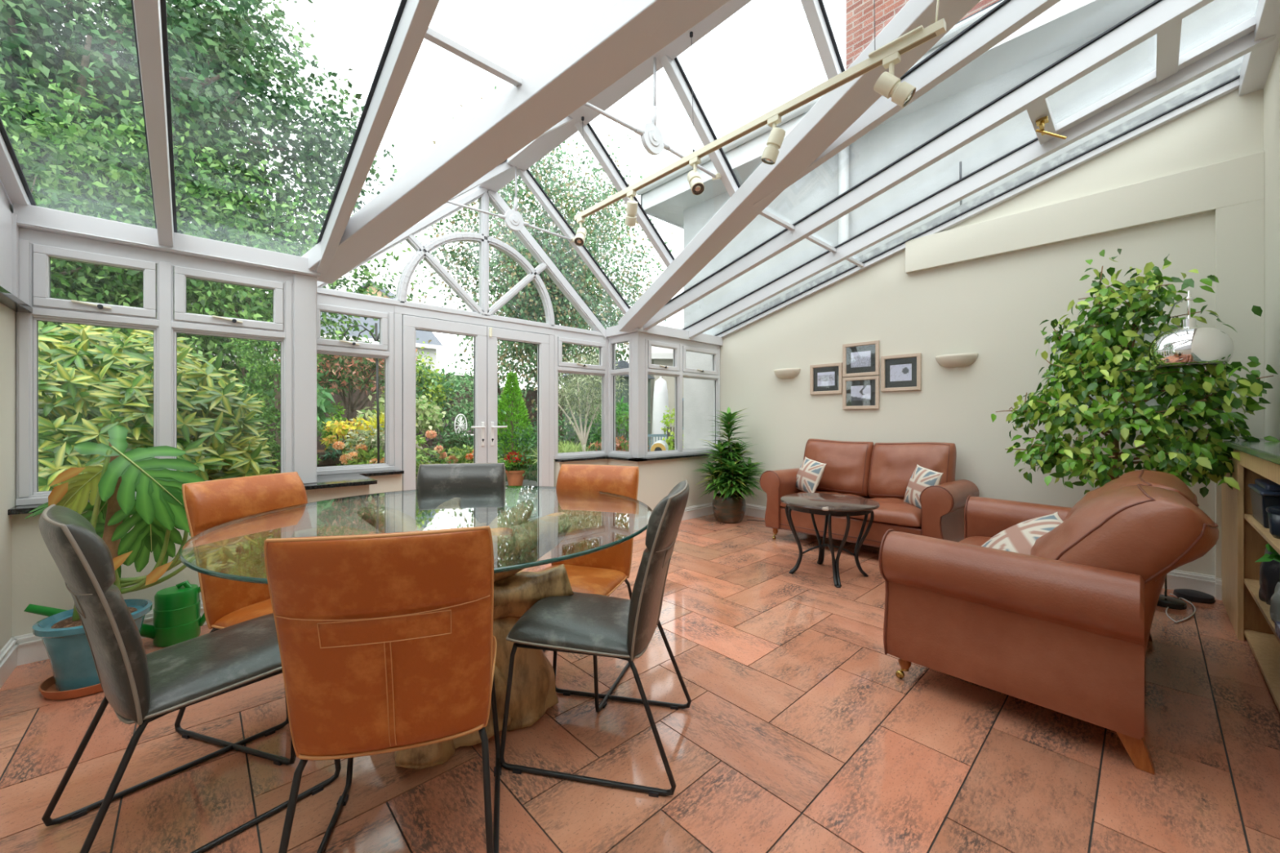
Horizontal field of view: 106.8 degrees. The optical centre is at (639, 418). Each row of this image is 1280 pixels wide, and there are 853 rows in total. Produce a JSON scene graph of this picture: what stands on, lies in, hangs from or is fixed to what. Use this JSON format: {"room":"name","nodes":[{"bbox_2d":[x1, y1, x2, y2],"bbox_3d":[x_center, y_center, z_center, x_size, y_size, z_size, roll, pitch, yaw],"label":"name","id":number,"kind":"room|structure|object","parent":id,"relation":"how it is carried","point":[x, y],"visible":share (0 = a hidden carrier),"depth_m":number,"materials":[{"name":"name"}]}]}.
{"room":"sunroom","nodes":[
{"label":"sunroom","id":0,"kind":"room"},
{"bbox_2d":[0,178,32,650],"bbox_3d":[-1.665,-0.491,0.722,0.255,3.481,4.537,0,0,-43],"label":"wall","id":1,"kind":"structure","parent":0,"point":[11,304],"depth_m":2.25,"materials":[{"name":"beige paint"}]},
{"bbox_2d":[0,636,18,688],"bbox_3d":[-1.581,1.130,0.757,0.024,0.140,4.274,0,0,-43],"label":"baseboard","id":2,"kind":"structure","parent":1,"relation":"attached to","point":[8,654],"depth_m":2.21,"materials":[{"name":"white paint"}]},
{"bbox_2d":[8,452,720,636],"bbox_3d":[-1.206,0.841,4.452,5.720,0.818,0.750,0,0,-43],"label":"wall","id":3,"kind":"structure","parent":0,"point":[37,579],"depth_m":3.19,"materials":[{"name":"beige paint"}]},
{"bbox_2d":[15,226,293,506],"bbox_3d":[-2.697,-0.261,2.753,1.118,1.385,0.100,0,0,-43],"label":"window","id":4,"kind":"structure","parent":3,"relation":"in","point":[164,291],"depth_m":2.67,"materials":[{"name":"white plastic"}]},
{"bbox_2d":[316,293,394,475],"bbox_3d":[-2.312,-0.261,3.808,0.625,1.385,0.100,0,0,-43],"label":"window","id":5,"kind":"structure","parent":3,"relation":"in","point":[384,350],"depth_m":3.88,"materials":[{"name":"white plastic"}]},
{"bbox_2d":[13,502,713,666],"bbox_3d":[-1.145,1.130,4.423,5.670,0.140,0.534,0,0,-43],"label":"baseboard","id":6,"kind":"structure","parent":3,"relation":"attached to","point":[31,648],"depth_m":2.37,"materials":[{"name":"white paint"}]},
{"bbox_2d":[316,186,608,338],"bbox_3d":[-1.485,-1.590,4.589,3.004,1.324,0.088,0,0,-43],"label":"window","id":7,"kind":"structure","parent":3,"relation":"in","point":[482,311],"depth_m":4.54,"materials":[{"name":"white plastic"}]},
{"bbox_2d":[293,273,644,484],"bbox_3d":[-1.280,-0.261,4.389,3.185,1.385,0.518,0,0,-43],"label":"corner posts","id":8,"kind":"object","parent":3,"relation":"on","point":[304,286],"depth_m":3.17,"materials":[{"name":"white plastic"}]},
{"bbox_2d":[394,306,554,521],"bbox_3d":[-1.504,0.134,4.555,1.575,2.173,0.171,0,0,-43],"label":"door","id":9,"kind":"structure","parent":3,"relation":"in","point":[406,320],"depth_m":4.51,"materials":[{"name":"white plastic"}]},
{"bbox_2d":[554,329,604,459],"bbox_3d":[-0.659,-0.261,5.353,0.750,1.385,0.100,0,0,-43],"label":"window","id":10,"kind":"structure","parent":3,"relation":"in","point":[560,336],"depth_m":5.28,"materials":[{"name":"white plastic"}]},
{"bbox_2d":[608,333,631,457],"bbox_3d":[-0.210,-0.261,5.465,0.082,1.385,0.410,0,0,-43],"label":"window","id":11,"kind":"structure","parent":3,"relation":"in","point":[613,372],"depth_m":5.54,"materials":[{"name":"white plastic"}]},
{"bbox_2d":[644,333,719,457],"bbox_3d":[0.536,-0.261,5.776,1.363,1.385,0.100,0,0,-43],"label":"window","id":12,"kind":"structure","parent":3,"relation":"in","point":[679,347],"depth_m":5.70,"materials":[{"name":"white plastic"}]},
{"bbox_2d":[0,514,1279,852],"bbox_3d":[0.262,1.230,2.905,5.750,0.060,4.994,0,0,-43],"label":"floor","id":13,"kind":"structure","parent":0,"point":[798,732],"depth_m":1.68,"materials":[{"name":"tile"}]},
{"bbox_2d":[23,580,205,647],"bbox_3d":[-2.636,1.030,2.464,0.672,0.339,0.188,0,0,-43],"label":"watering can","id":14,"kind":"object","parent":13,"relation":"on","point":[177,619],"visible":0.66,"depth_m":2.51,"materials":[{"name":"green plastic"}]},
{"bbox_2d":[25,425,205,699],"bbox_3d":[-2.322,0.615,2.323,0.870,1.171,0.364,0,0,-43],"label":"monstera plant","id":15,"kind":"object","parent":13,"relation":"on","point":[157,507],"visible":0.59,"depth_m":2.17,"materials":[{"name":"green plant"}]},
{"bbox_2d":[38,504,341,852],"bbox_3d":[-1.371,0.725,1.482,0.488,0.950,0.622,0,0,37],"label":"dining chair","id":16,"kind":"object","parent":13,"relation":"on","point":[141,688],"visible":0.9,"depth_m":1.28,"materials":[{"name":"grey leather"}]},
{"bbox_2d":[174,471,311,765],"bbox_3d":[-1.418,0.725,1.952,0.622,0.950,0.488,0,0,17],"label":"dining chair","id":17,"kind":"object","parent":13,"relation":"on","point":[237,548],"visible":0.63,"depth_m":1.89,"materials":[{"name":"orange leather"}]},
{"bbox_2d":[263,525,501,852],"bbox_3d":[-0.641,0.725,1.319,0.488,0.950,0.622,0,0,-16],"label":"dining chair","id":18,"kind":"object","parent":13,"relation":"on","point":[387,643],"visible":1,"depth_m":1.09,"materials":[{"name":"orange leather"}]},
{"bbox_2d":[178,485,653,768],"bbox_3d":[-0.729,0.802,1.881,1.571,0.880,1.571,0,0,26],"label":"dining table","id":19,"kind":"object","parent":13,"relation":"on","point":[518,542],"visible":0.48,"depth_m":1.85,"materials":[{"name":"clear glass"}]},
{"bbox_2d":[414,462,505,530],"bbox_3d":[-0.926,0.725,2.370,0.488,0.950,0.622,0,0,-12],"label":"dining chair","id":20,"kind":"object","parent":13,"relation":"on","point":[485,504],"visible":0.35,"depth_m":2.57,"materials":[{"name":"grey leather"}]},
{"bbox_2d":[537,464,639,712],"bbox_3d":[-0.304,0.725,2.286,0.488,0.950,0.622,0,0,18],"label":"dining chair","id":21,"kind":"object","parent":13,"relation":"on","point":[596,519],"visible":0.75,"depth_m":2.43,"materials":[{"name":"orange leather"}]},
{"bbox_2d":[498,480,691,797],"bbox_3d":[-0.131,0.725,1.796,0.622,0.950,0.488,0,0,12],"label":"dining chair","id":22,"kind":"object","parent":13,"relation":"on","point":[578,623],"visible":0.98,"depth_m":1.62,"materials":[{"name":"grey leather"}]},
{"bbox_2d":[695,406,765,524],"bbox_3d":[1.069,0.525,5.534,0.895,1.349,0.844,0,0,-43],"label":"dracaena plant","id":23,"kind":"object","parent":13,"relation":"on","point":[731,478],"visible":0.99,"depth_m":5.45,"materials":[{"name":"green plant"}]},
{"bbox_2d":[780,493,879,587],"bbox_3d":[1.449,0.913,3.662,0.712,0.577,0.712,0,0,-43],"label":"coffee table","id":24,"kind":"object","parent":13,"relation":"on","point":[828,504],"visible":1,"depth_m":3.58,"materials":[{"name":"black metal"}]},
{"bbox_2d":[760,438,979,547],"bbox_3d":[2.097,0.705,4.480,0.883,0.989,1.683,0,0,-43],"label":"sofa","id":25,"kind":"object","parent":13,"relation":"on","point":[881,473],"visible":0.73,"depth_m":4.32,"materials":[{"name":"brown leather"}]},
{"bbox_2d":[795,457,826,493],"bbox_3d":[1.695,0.575,4.775,0.183,0.361,0.416,0,0,-14],"label":"cushion","id":26,"kind":"object","parent":25,"relation":"on","point":[810,473],"visible":0.84,"depth_m":4.68,"materials":[{"name":"fabric"}]},
{"bbox_2d":[780,489,862,507],"bbox_3d":[1.802,0.793,4.633,0.660,0.155,0.615,0,0,-43],"label":"seat cushion","id":27,"kind":"object","parent":25,"relation":"on","point":[783,492],"depth_m":4.69,"materials":[{"name":"brown leather"}]},
{"bbox_2d":[803,438,874,496],"bbox_3d":[2.006,0.487,4.867,0.323,0.545,0.700,0,0,-43],"label":"cushion","id":28,"kind":"object","parent":25,"relation":"on","point":[847,469],"depth_m":4.70,"materials":[{"name":"brown leather"}]},
{"bbox_2d":[849,497,920,527],"bbox_3d":[2.229,0.794,4.175,0.660,0.153,0.615,0,0,-43],"label":"seat cushion","id":29,"kind":"object","parent":25,"relation":"on","point":[892,512],"depth_m":3.93,"materials":[{"name":"brown leather"}]},
{"bbox_2d":[867,442,956,499],"bbox_3d":[2.475,0.484,4.361,0.334,0.548,0.700,0,0,-43],"label":"cushion","id":30,"kind":"object","parent":25,"relation":"on","point":[891,465],"depth_m":4.31,"materials":[{"name":"brown leather"}]},
{"bbox_2d":[903,464,943,508],"bbox_3d":[2.370,0.585,3.996,0.175,0.379,0.387,0,0,3],"label":"cushion","id":31,"kind":"object","parent":25,"relation":"on","point":[922,477],"visible":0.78,"depth_m":3.95,"materials":[{"name":"fabric"}]},
{"bbox_2d":[878,469,1218,774],"bbox_3d":[2.021,0.731,2.351,1.687,0.938,1.006,0,0,-43],"label":"sofa","id":32,"kind":"object","parent":13,"relation":"on","point":[1064,627],"visible":1,"depth_m":1.78,"materials":[{"name":"brown leather"}]},
{"bbox_2d":[959,536,991,546],"bbox_3d":[2.133,0.793,2.686,0.615,0.155,0.660,0,0,-43],"label":"seat cushion","id":33,"kind":"object","parent":32,"relation":"on","point":[975,540],"depth_m":2.90,"materials":[{"name":"brown leather"}]},
{"bbox_2d":[981,511,1063,555],"bbox_3d":[1.816,0.600,2.246,0.328,0.280,0.488,0,0,30],"label":"cushion","id":34,"kind":"object","parent":32,"relation":"on","point":[1020,538],"visible":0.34,"depth_m":2.21,"materials":[{"name":"fabric"}]},
{"bbox_2d":[1031,484,1218,585],"bbox_3d":[1.925,0.523,1.945,0.700,0.569,0.440,0,19,-43],"label":"cushion","id":35,"kind":"object","parent":32,"relation":"on","point":[1148,532],"depth_m":1.67,"materials":[{"name":"brown leather"}]},
{"bbox_2d":[1062,470,1198,521],"bbox_3d":[2.432,0.527,2.414,0.700,0.567,0.427,0,19,-43],"label":"cushion","id":36,"kind":"object","parent":32,"relation":"on","point":[1147,477],"depth_m":2.33,"materials":[{"name":"brown leather"}]},
{"bbox_2d":[991,248,1279,497],"bbox_3d":[3.094,0.030,3.106,0.966,2.339,1.303,0,0,-43],"label":"fig","id":37,"kind":"object","parent":13,"relation":"on","point":[1105,353],"visible":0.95,"depth_m":2.94,"materials":[{"name":"green plant"}]},
{"bbox_2d":[1156,573,1186,609],"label":"lamp","id":38,"kind":"object","parent":13,"relation":"on","point":[1165,601],"depth_m":3.03,"materials":[{"name":"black metal"}]},
{"bbox_2d":[1147,290,1233,368],"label":"lamp","id":39,"kind":"object","parent":13,"relation":"on","point":[1189,341],"depth_m":2.63,"materials":[{"name":"silver metal"}]},
{"bbox_2d":[1173,588,1215,604],"bbox_3d":[3.690,1.177,3.170,0.183,0.045,0.183,0,0,-43],"label":"cable reel","id":40,"kind":"object","parent":13,"relation":"on","point":[1190,595],"visible":1,"depth_m":3.13,"materials":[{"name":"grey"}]},
{"bbox_2d":[1222,448,1279,713],"bbox_3d":[3.116,0.680,2.347,2.178,1.040,0.170,0,0,-43],"label":"shelf unit","id":41,"kind":"object","parent":13,"relation":"on","point":[1245,540],"visible":0.59,"depth_m":2.56,"materials":[{"name":"brown wood"}]},
{"bbox_2d":[1222,438,1279,465],"bbox_3d":[2.709,0.142,1.984,3.268,0.032,0.203,0,0,-43],"label":"countertop","id":42,"kind":"structure","parent":41,"relation":"on","point":[1268,451],"depth_m":2.13,"materials":[{"name":"green stone"}]},
{"bbox_2d":[1247,479,1279,528],"bbox_3d":[3.095,0.412,2.312,0.420,0.205,0.140,0,0,-43],"label":"storage box","id":43,"kind":"object","parent":41,"relation":"on","point":[1265,493],"visible":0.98,"depth_m":2.25,"materials":[{"name":"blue plastic"}]},
{"bbox_2d":[1258,547,1279,604],"bbox_3d":[2.994,0.734,2.218,0.182,0.260,0.135,0,0,-43],"label":"bag","id":44,"kind":"object","parent":41,"relation":"on","point":[1269,571],"visible":0.68,"depth_m":2.21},
{"bbox_2d":[1265,506,1279,539],"bbox_3d":[2.785,0.448,2.029,0.142,0.135,0.142,0,0,-43],"label":"food container","id":45,"kind":"object","parent":41,"relation":"on","point":[1273,512],"visible":1,"depth_m":2.04,"materials":[{"name":"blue plastic"}]},
{"bbox_2d":[1267,512,1279,539],"bbox_3d":[2.785,0.460,2.029,0.132,0.110,0.132,0,0,-43],"label":"bowl","id":46,"kind":"object","parent":45,"relation":"on","point":[1273,517],"depth_m":2.04,"materials":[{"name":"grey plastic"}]},
{"bbox_2d":[1270,582,1279,622],"bbox_3d":[2.737,0.779,1.981,0.173,0.170,0.130,0,0,-28],"label":"bag","id":47,"kind":"object","parent":41,"relation":"on","point":[1275,598],"visible":0.96,"depth_m":2.00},
{"bbox_2d":[0,0,1279,337],"bbox_3d":[0.332,-1.639,2.844,5.708,1.365,5.188,0,0,-43],"label":"roof frame","id":48,"kind":"structure","parent":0,"point":[614,54],"depth_m":2.71,"materials":[{"name":"white plastic"}]},
{"bbox_2d":[446,166,574,242],"bbox_3d":[-1.099,-1.938,4.147,1.381,0.595,0.052,0,0,-43],"label":"rod","id":49,"kind":"object","parent":48,"relation":"attached to","point":[513,220],"visible":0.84,"depth_m":4.14,"materials":[{"name":"white plastic"}]},
{"bbox_2d":[583,57,721,180],"bbox_3d":[0.076,-1.907,2.891,1.381,0.595,0.052,0,0,-43],"label":"rod","id":50,"kind":"object","parent":48,"relation":"attached to","point":[651,137],"visible":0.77,"depth_m":2.88,"materials":[{"name":"white plastic"}]},
{"bbox_2d":[574,0,946,221],"bbox_3d":[0.346,-1.843,2.683,0.060,0.721,2.414,0,0,-43],"label":"track","id":51,"kind":"object","parent":48,"relation":"hanging from","point":[918,36],"visible":0.93,"depth_m":2.24,"materials":[{"name":"beige metal"}]},
{"bbox_2d":[624,190,637,226],"bbox_3d":[-0.057,-1.376,3.121,0.074,0.214,0.145,0,0,-10],"label":"spotlight","id":52,"kind":"object","parent":51,"relation":"hanging from","point":[632,206],"visible":1,"depth_m":3.10,"materials":[{"name":"beige metal"}]},
{"bbox_2d":[687,155,704,195],"bbox_3d":[0.316,-1.375,2.708,0.076,0.215,0.142,0,0,-15],"label":"spotlight","id":53,"kind":"object","parent":51,"relation":"hanging from","point":[696,185],"visible":1,"depth_m":2.69,"materials":[{"name":"beige metal"}]},
{"bbox_2d":[760,114,785,164],"bbox_3d":[0.657,-1.374,2.348,0.120,0.218,0.074,0,0,33],"label":"spotlight","id":54,"kind":"object","parent":51,"relation":"hanging from","point":[776,136],"visible":1,"depth_m":2.32,"materials":[{"name":"beige metal"}]},
{"bbox_2d":[873,51,915,107],"bbox_3d":[1.041,-1.378,1.946,0.154,0.209,0.074,0,0,21],"label":"spotlight","id":55,"kind":"object","parent":51,"relation":"hanging from","point":[887,84],"visible":1,"depth_m":1.93,"materials":[{"name":"beige metal"}]},
{"bbox_2d":[1026,14,1256,144],"bbox_3d":[2.922,-2.020,2.732,0.670,0.470,1.040,0,0,-43],"label":"roof window","id":56,"kind":"structure","parent":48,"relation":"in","point":[1171,70],"depth_m":2.91,"materials":[{"name":"white metal"}]},
{"bbox_2d":[720,88,1264,578],"bbox_3d":[2.667,-0.519,4.623,0.270,3.537,4.610,0,0,-43],"label":"wall","id":57,"kind":"structure","parent":0,"point":[1190,188],"depth_m":3.98,"materials":[{"name":"beige paint"}]},
{"bbox_2d":[13,203,722,346],"bbox_3d":[-1.172,-1.008,4.452,5.670,0.109,0.540,0,0,-43],"label":"eaves beam","id":58,"kind":"structure","parent":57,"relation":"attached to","point":[29,216],"depth_m":2.72,"materials":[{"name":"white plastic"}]},
{"bbox_2d":[809,362,842,395],"bbox_3d":[2.020,-0.431,5.168,0.026,0.327,0.354,0,0,-43],"label":"framed photograph","id":59,"kind":"object","parent":57,"relation":"attached to","point":[824,379],"visible":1,"depth_m":5.16,"materials":[{"name":"brown wood"}]},
{"bbox_2d":[842,340,879,377],"bbox_3d":[2.272,-0.613,4.899,0.026,0.345,0.363,0,0,-43],"label":"framed photograph","id":60,"kind":"object","parent":57,"relation":"attached to","point":[862,358],"visible":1,"depth_m":4.89,"materials":[{"name":"brown wood"}]},
{"bbox_2d":[850,350,871,368],"bbox_3d":[2.273,-0.613,4.900,0.001,0.159,0.200,0,0,-43],"label":"print","id":61,"kind":"object","parent":60,"relation":"attached to","point":[858,359],"depth_m":4.90},
{"bbox_2d":[842,375,879,408],"bbox_3d":[2.272,-0.265,4.899,0.026,0.330,0.363,0,0,-43],"label":"framed photograph","id":62,"kind":"object","parent":57,"relation":"attached to","point":[858,393],"visible":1,"depth_m":4.89,"materials":[{"name":"brown wood"}]},
{"bbox_2d":[850,385,871,400],"bbox_3d":[2.273,-0.265,4.900,0.001,0.152,0.200,0,0,-43],"label":"print","id":63,"kind":"object","parent":62,"relation":"attached to","point":[860,393],"depth_m":4.90},
{"bbox_2d":[880,352,920,391],"bbox_3d":[2.531,-0.447,4.621,0.026,0.350,0.352,0,0,-43],"label":"framed photograph","id":64,"kind":"object","parent":57,"relation":"attached to","point":[901,372],"visible":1,"depth_m":4.62,"materials":[{"name":"brown wood"}]},
{"bbox_2d":[889,363,911,381],"bbox_3d":[2.533,-0.447,4.622,0.001,0.161,0.194,0,0,-43],"label":"print","id":65,"kind":"object","parent":64,"relation":"attached to","point":[902,372],"depth_m":4.62},
{"bbox_2d":[935,352,977,368],"bbox_3d":[2.816,-0.518,4.256,0.113,0.113,0.326,0,0,-43],"label":"wall light","id":66,"kind":"object","parent":57,"relation":"attached to","point":[956,360],"visible":1,"depth_m":4.22,"materials":[{"name":"beige ceramic"}]},
{"bbox_2d":[722,62,1242,331],"bbox_3d":[2.655,-1.778,4.687,0.240,1.480,4.720,0,0,-43],"label":"trim","id":67,"kind":"structure","parent":57,"relation":"attached to","point":[1233,72],"depth_m":4.09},
{"bbox_2d":[744,503,1222,600],"bbox_3d":[2.524,1.130,4.596,0.074,0.140,4.274,0,0,-43],"label":"baseboard","id":68,"kind":"structure","parent":57,"relation":"attached to","point":[1209,584],"depth_m":3.28,"materials":[{"name":"white paint"}]},
{"bbox_2d":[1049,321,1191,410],"bbox_3d":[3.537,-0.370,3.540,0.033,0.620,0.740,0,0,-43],"label":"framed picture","id":69,"kind":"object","parent":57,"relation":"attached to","point":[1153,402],"visible":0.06,"depth_m":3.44,"materials":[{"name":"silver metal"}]},
{"bbox_2d":[1263,42,1279,440],"bbox_3d":[2.009,-0.505,1.051,6.070,3.510,0.200,0,0,-43],"label":"wall","id":70,"kind":"structure","parent":0,"point":[1272,86],"depth_m":2.84,"materials":[{"name":"beige paint"}]},
{"label":"outside","id":71,"kind":"structure","parent":0,"visible":0},
{"bbox_2d":[505,467,537,481],"bbox_3d":[-18.365,1.380,26.960,70.000,0.240,55.530,0,0,-43],"label":"ground","id":72,"kind":"structure","parent":71,"point":[534,473],"depth_m":10.42,"materials":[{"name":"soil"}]},
{"bbox_2d":[0,0,398,403],"bbox_3d":[-7.974,-3.830,6.388,6.935,10.373,8.843,0,0,37],"label":"tree","id":73,"kind":"object","parent":72,"relation":"on","point":[204,64],"visible":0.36,"depth_m":6.14,"materials":[{"name":"green plant"}]},
{"bbox_2d":[0,47,444,438],"bbox_3d":[-5.853,-1.088,4.732,3.098,4.788,7.757,0,0,42],"label":"tree","id":74,"kind":"object","parent":72,"relation":"on","point":[62,272],"visible":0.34,"depth_m":4.90,"materials":[{"name":"green plant"}]},
{"bbox_2d":[186,226,292,388],"bbox_3d":[-4.679,-0.469,5.705,1.157,3.545,1.133,0,0,-43],"label":"sapling","id":75,"kind":"object","parent":72,"relation":"on","point":[191,229],"visible":0.06,"depth_m":5.67,"materials":[{"name":"green plant"}]},
{"bbox_2d":[120,293,444,373],"bbox_3d":[-19.352,-2.300,22.963,16.600,7.200,7.820,0,0,-43],"label":"house","id":76,"kind":"structure","parent":72,"relation":"on","point":[432,347],"depth_m":25.19,"materials":[{"name":"grey"}]},
{"bbox_2d":[104,363,498,462],"bbox_3d":[-7.774,0.090,9.101,10.257,2.340,0.132,0,0,-35],"label":"hedge","id":77,"kind":"object","parent":72,"relation":"on","point":[337,398],"visible":0.05,"depth_m":10.23,"materials":[{"name":"green plant"}]},
{"bbox_2d":[415,359,511,452],"bbox_3d":[-3.441,0.128,8.594,2.135,2.283,1.891,0,0,-43],"label":"tree","id":78,"kind":"object","parent":72,"relation":"on","point":[449,414],"visible":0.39,"depth_m":8.22,"materials":[{"name":"green plant"}]},
{"bbox_2d":[498,387,564,466],"bbox_3d":[-2.648,0.240,12.356,2.051,2.040,0.130,0,0,-18],"label":"hedge","id":79,"kind":"object","parent":72,"relation":"on","point":[529,394],"visible":0.08,"depth_m":12.25,"materials":[{"name":"green plant"}]},
{"bbox_2d":[390,83,673,430],"bbox_3d":[-2.393,-3.709,13.256,6.273,10.582,7.221,0,0,27],"label":"birch tree","id":80,"kind":"object","parent":72,"relation":"on","point":[527,302],"visible":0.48,"depth_m":12.20,"materials":[{"name":"green plant"}]},
{"bbox_2d":[559,360,655,449],"bbox_3d":[-0.732,-0.015,10.885,2.000,2.550,1.100,0,0,-43],"label":"garden shed","id":81,"kind":"object","parent":72,"relation":"on","point":[621,364],"visible":0.11,"depth_m":10.50,"materials":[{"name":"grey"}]},
{"bbox_2d":[577,395,649,450],"bbox_3d":[-0.406,0.385,8.623,1.232,1.752,1.242,0,0,-43],"label":"shrub","id":82,"kind":"object","parent":72,"relation":"on","point":[620,416],"visible":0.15,"depth_m":8.52,"materials":[{"name":"green plant"}]},
{"bbox_2d":[650,376,669,447],"bbox_3d":[0.370,0.250,8.506,0.600,2.020,0.600,0,0,-43],"label":"closed parasol","id":83,"kind":"object","parent":72,"relation":"on","point":[660,400],"visible":0.45,"depth_m":8.39,"materials":[{"name":"fabric"}]},
{"bbox_2d":[649,328,683,448],"bbox_3d":[1.996,-0.590,12.812,3.900,3.700,3.420,0,0,-3],"label":"outbuilding","id":84,"kind":"structure","parent":72,"relation":"on","point":[660,356],"depth_m":11.25,"materials":[{"name":"beige"}]},
{"bbox_2d":[660,405,683,450],"bbox_3d":[0.494,0.516,7.222,0.381,1.489,0.358,0,0,-14],"label":"shrub","id":85,"kind":"object","parent":72,"relation":"on","point":[671,444],"visible":0.58,"depth_m":7.19,"materials":[{"name":"green plant"}]},
{"bbox_2d":[635,0,1257,448],"bbox_3d":[5.410,-3.370,5.880,6.465,9.260,9.200,0,0,-43],"label":"house","id":86,"kind":"structure","parent":72,"relation":"on","point":[1067,25],"depth_m":4.86,"materials":[{"name":"grey"}]},
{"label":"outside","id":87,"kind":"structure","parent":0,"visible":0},
{"bbox_2d":[504,480,537,516],"bbox_3d":[-3.109,1.275,6.033,6.100,0.090,4.140,0,0,-43],"label":"ground","id":88,"kind":"structure","parent":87,"point":[513,496],"depth_m":7.59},
{"bbox_2d":[38,323,279,491],"bbox_3d":[-3.759,0.223,3.257,2.210,1.971,1.697,0,0,-43],"label":"shrub","id":89,"kind":"object","parent":88,"relation":"on","point":[216,428],"visible":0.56,"depth_m":3.13,"materials":[{"name":"green plant"}]},
{"bbox_2d":[226,317,325,473],"bbox_3d":[-3.560,0.137,4.681,0.760,2.250,0.762,0,0,32],"label":"shrub","id":90,"kind":"object","parent":88,"relation":"on","point":[274,413],"visible":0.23,"depth_m":4.50,"materials":[{"name":"green plant"}]},
{"bbox_2d":[264,372,339,428],"bbox_3d":[-4.027,0.293,5.776,0.710,1.934,0.723,0,0,12],"label":"shrub","id":91,"kind":"object","parent":88,"relation":"on","point":[323,405],"visible":0.14,"depth_m":5.78,"materials":[{"name":"green plant"}]},
{"bbox_2d":[271,337,417,431],"bbox_3d":[-4.116,0.059,6.861,1.567,2.409,1.789,0,0,20],"label":"tree","id":92,"kind":"object","parent":88,"relation":"on","point":[355,362],"visible":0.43,"depth_m":6.58,"materials":[{"name":"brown plant"}]},
{"bbox_2d":[332,440,384,466],"bbox_3d":[-2.920,0.746,5.131,0.892,1.033,0.700,0,0,-13],"label":"azalea","id":93,"kind":"object","parent":88,"relation":"on","point":[349,460],"visible":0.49,"depth_m":4.99,"materials":[{"name":"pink plant"}]},
{"bbox_2d":[343,323,379,463],"bbox_3d":[-2.736,0.135,4.931,0.478,2.250,0.478,0,0,-18],"label":"pole","id":94,"kind":"object","parent":88,"relation":"on","point":[376,335],"visible":0.51,"depth_m":4.93,"materials":[{"name":"black metal"}]},
{"bbox_2d":[349,391,449,435],"bbox_3d":[-3.133,0.444,6.244,1.242,1.636,1.025,0,0,-43],"label":"shrub","id":95,"kind":"object","parent":88,"relation":"on","point":[427,419],"visible":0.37,"depth_m":6.15,"materials":[{"name":"green plant"}]},
{"bbox_2d":[372,341,454,432],"bbox_3d":[-3.780,-0.009,7.936,1.325,2.538,1.193,0,0,-43],"label":"shrub","id":96,"kind":"object","parent":88,"relation":"on","point":[438,387],"visible":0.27,"depth_m":7.96,"materials":[{"name":"green plant"}]},
{"bbox_2d":[415,430,473,481],"bbox_3d":[-2.240,0.693,5.604,1.094,1.140,0.806,0,0,-43],"label":"azalea","id":97,"kind":"object","parent":88,"relation":"on","point":[453,458],"visible":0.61,"depth_m":5.47,"materials":[{"name":"green plant"}]},
{"bbox_2d":[415,417,473,453],"bbox_3d":[-3.227,0.593,7.614,0.902,1.338,1.123,0,0,9],"label":"shrub","id":98,"kind":"object","parent":88,"relation":"on","point":[428,440],"visible":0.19,"depth_m":7.49,"materials":[{"name":"green plant"}]},
{"bbox_2d":[428,424,507,463],"bbox_3d":[-2.579,0.638,7.176,1.150,1.250,0.846,0,0,-20],"label":"shrub","id":99,"kind":"object","parent":88,"relation":"on","point":[457,442],"visible":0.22,"depth_m":7.02,"materials":[{"name":"green plant"}]},
{"bbox_2d":[497,371,536,466],"bbox_3d":[-2.376,0.183,8.804,1.198,2.155,1.182,0,0,-43],"label":"conifer","id":100,"kind":"object","parent":88,"relation":"on","point":[512,377],"visible":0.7,"depth_m":8.65,"materials":[{"name":"green plant"}]},
{"bbox_2d":[503,450,529,485],"bbox_3d":[-2.238,0.900,8.605,0.554,0.660,0.513,0,0,-43],"label":"flower pot","id":101,"kind":"object","parent":88,"relation":"on","point":[514,477],"visible":0.72,"depth_m":8.47,"materials":[{"name":"ceramic"}]},
{"bbox_2d":[509,408,618,482],"bbox_3d":[-1.322,0.542,8.806,2.310,1.592,1.468,0,0,-43],"label":"shrub","id":102,"kind":"object","parent":88,"relation":"on","point":[533,443],"visible":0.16,"depth_m":8.40,"materials":[{"name":"green plant"}]},
{"bbox_2d":[531,346,628,451],"bbox_3d":[-0.894,0.041,7.539,1.615,2.442,1.294,0,0,-8],"label":"tree","id":103,"kind":"object","parent":88,"relation":"on","point":[583,437],"visible":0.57,"depth_m":7.47,"materials":[{"name":"green plant"}]},
{"bbox_3d":[-2.949,0.910,5.936,1.700,0.700,1.300,0,0,-43],"label":"bank","id":104,"kind":"object","parent":88,"relation":"on","visible":0},
{"bbox_2d":[319,414,374,450],"bbox_3d":[-3.327,0.601,5.589,0.759,1.321,0.669,0,0,-43],"label":"shrub","id":105,"kind":"object","parent":104,"relation":"on","point":[338,426],"visible":0.34,"depth_m":5.45,"materials":[{"name":"yellow plant"}]},
{"bbox_2d":[339,422,384,463],"bbox_3d":[-3.008,0.631,5.401,0.729,1.261,0.586,0,0,-43],"label":"shrub","id":106,"kind":"object","parent":104,"relation":"on","point":[363,433],"visible":0.25,"depth_m":5.25,"materials":[{"name":"green plant"}]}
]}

